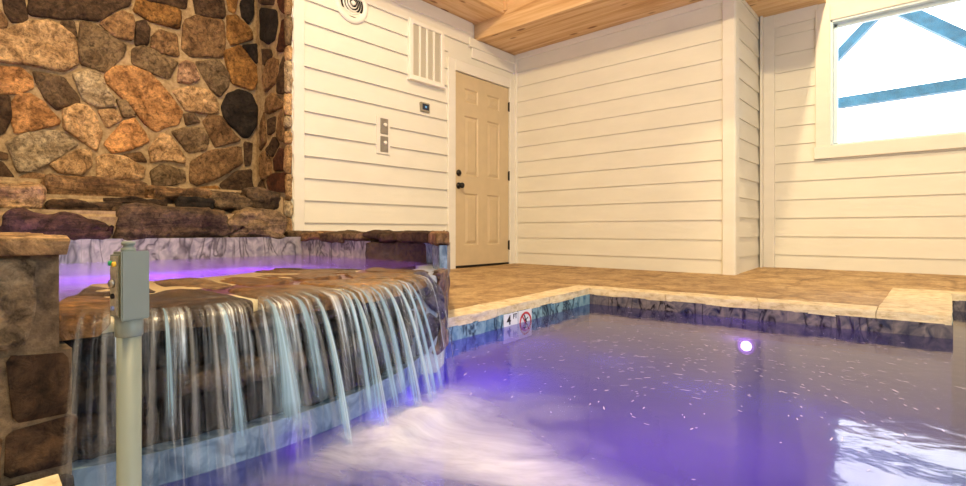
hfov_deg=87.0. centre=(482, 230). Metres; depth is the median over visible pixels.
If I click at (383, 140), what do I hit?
switch
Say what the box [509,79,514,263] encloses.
trim
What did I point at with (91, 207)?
stone ledge
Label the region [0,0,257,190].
wall
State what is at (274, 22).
wall
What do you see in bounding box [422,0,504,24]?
ceiling
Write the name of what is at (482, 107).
door
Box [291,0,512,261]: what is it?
wall
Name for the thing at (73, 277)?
water
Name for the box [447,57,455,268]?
trim
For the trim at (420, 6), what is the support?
attached to the wall at (355, 74)
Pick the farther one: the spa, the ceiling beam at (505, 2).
the ceiling beam at (505, 2)
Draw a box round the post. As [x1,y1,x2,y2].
[108,241,148,485]
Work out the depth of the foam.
1.13 m
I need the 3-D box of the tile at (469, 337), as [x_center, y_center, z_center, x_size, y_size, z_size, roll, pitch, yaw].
[0.224,0.494,2.764,0.020,0.135,1.637,0,0,36]
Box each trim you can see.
[292,0,303,230]
[358,0,471,44]
[390,0,472,34]
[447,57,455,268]
[456,59,509,87]
[468,37,514,63]
[471,47,513,72]
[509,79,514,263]
[513,56,517,262]
[516,0,721,59]
[722,0,734,274]
[735,0,735,274]
[760,16,763,266]
[764,15,774,266]
[774,4,817,27]
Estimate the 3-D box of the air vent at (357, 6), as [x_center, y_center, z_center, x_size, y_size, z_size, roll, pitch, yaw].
[-1.103,-1.923,4.305,0.040,0.330,0.330,0,0,42]
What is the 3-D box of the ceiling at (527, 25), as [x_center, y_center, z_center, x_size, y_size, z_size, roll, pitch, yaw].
[1.230,-2.325,4.776,3.011,0.565,0.712,0,0,42]
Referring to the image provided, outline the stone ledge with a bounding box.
[0,173,287,240]
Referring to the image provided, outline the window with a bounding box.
[814,0,965,159]
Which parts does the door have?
knob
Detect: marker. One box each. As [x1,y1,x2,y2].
[503,312,517,343]
[518,308,531,338]
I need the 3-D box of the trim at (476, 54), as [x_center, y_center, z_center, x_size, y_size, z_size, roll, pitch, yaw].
[0.122,-1.946,5.705,0.022,0.205,0.738,0,0,42]
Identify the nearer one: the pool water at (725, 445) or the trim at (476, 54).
the pool water at (725, 445)
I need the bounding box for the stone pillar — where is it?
[0,232,77,485]
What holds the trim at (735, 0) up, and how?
attached to the wall at (749, 21)
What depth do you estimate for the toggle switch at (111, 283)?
0.71 m
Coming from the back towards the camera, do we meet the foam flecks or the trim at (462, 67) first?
the trim at (462, 67)
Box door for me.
[456,71,509,267]
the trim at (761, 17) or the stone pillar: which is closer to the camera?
the stone pillar
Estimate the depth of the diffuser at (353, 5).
4.30 m
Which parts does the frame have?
rail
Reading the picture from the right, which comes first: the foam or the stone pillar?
the foam
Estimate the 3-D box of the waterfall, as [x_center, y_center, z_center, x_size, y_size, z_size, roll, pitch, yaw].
[-0.384,0.317,1.317,0.366,0.351,1.192,0,0,29]
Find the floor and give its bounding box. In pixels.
[448,263,965,309]
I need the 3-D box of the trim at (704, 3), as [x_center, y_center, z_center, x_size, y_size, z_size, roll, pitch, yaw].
[1.250,-2.026,5.201,2.278,0.065,0.032,0,0,42]
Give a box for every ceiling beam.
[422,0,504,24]
[503,0,507,10]
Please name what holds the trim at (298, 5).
attached to the wall at (355, 74)
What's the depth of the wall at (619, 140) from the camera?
5.04 m
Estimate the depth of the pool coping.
2.73 m
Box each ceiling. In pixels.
[474,0,701,54]
[745,0,825,17]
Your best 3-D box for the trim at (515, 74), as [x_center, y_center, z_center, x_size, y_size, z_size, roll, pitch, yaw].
[0.382,-0.823,5.971,0.054,2.450,0.034,0,0,42]
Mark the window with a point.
(828, 20)
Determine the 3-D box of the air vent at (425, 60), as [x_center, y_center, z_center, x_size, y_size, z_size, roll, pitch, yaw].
[-0.551,-1.704,4.939,0.074,0.577,0.461,0,0,42]
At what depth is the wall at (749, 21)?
4.74 m
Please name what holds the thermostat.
attached to the wall at (355, 74)
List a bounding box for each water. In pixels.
[59,254,431,301]
[445,314,965,485]
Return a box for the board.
[375,116,389,154]
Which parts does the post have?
switch panel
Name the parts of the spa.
dark stone panel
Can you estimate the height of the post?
1.477 m
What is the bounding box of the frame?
[838,10,965,108]
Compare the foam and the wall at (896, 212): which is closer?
the foam
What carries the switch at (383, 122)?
attached to the board
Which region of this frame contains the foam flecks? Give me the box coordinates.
[440,312,965,479]
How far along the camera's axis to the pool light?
2.81 m
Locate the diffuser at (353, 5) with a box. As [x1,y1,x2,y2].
[343,0,360,14]
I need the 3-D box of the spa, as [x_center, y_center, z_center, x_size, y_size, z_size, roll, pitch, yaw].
[-1.057,0.744,2.360,2.307,1.497,2.350,0,0,28]
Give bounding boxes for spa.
[59,230,449,485]
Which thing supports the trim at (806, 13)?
attached to the wall at (896, 212)
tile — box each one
[445,294,589,358]
[590,294,952,354]
[952,300,965,322]
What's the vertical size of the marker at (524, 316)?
0.148 m
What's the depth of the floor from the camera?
3.76 m
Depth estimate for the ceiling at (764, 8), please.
4.73 m
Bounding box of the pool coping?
[16,285,965,485]
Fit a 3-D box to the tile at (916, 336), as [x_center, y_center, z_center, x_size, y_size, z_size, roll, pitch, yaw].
[1.427,0.494,2.866,1.798,0.135,0.020,0,0,38]
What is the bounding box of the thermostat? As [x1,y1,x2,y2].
[419,102,429,112]
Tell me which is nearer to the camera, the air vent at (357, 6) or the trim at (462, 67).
the air vent at (357, 6)
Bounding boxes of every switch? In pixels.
[108,279,114,287]
[380,118,387,134]
[380,136,387,151]
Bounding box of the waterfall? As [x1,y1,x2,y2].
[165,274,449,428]
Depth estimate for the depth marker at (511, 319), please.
2.63 m
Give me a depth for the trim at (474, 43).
5.64 m
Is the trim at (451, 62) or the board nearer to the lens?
the board
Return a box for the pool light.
[736,337,755,354]
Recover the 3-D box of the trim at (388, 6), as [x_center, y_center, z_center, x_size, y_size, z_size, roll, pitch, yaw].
[-0.764,-2.100,4.708,0.022,0.255,1.929,0,0,42]
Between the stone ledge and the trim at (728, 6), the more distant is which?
the trim at (728, 6)
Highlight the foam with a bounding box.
[337,394,583,485]
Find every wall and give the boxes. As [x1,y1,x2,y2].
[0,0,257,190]
[256,0,292,230]
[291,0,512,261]
[514,0,738,274]
[739,0,759,272]
[775,0,965,274]
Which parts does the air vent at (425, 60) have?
louver panel, louver panel, louver panel, louver panel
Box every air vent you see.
[335,0,367,23]
[407,18,445,89]

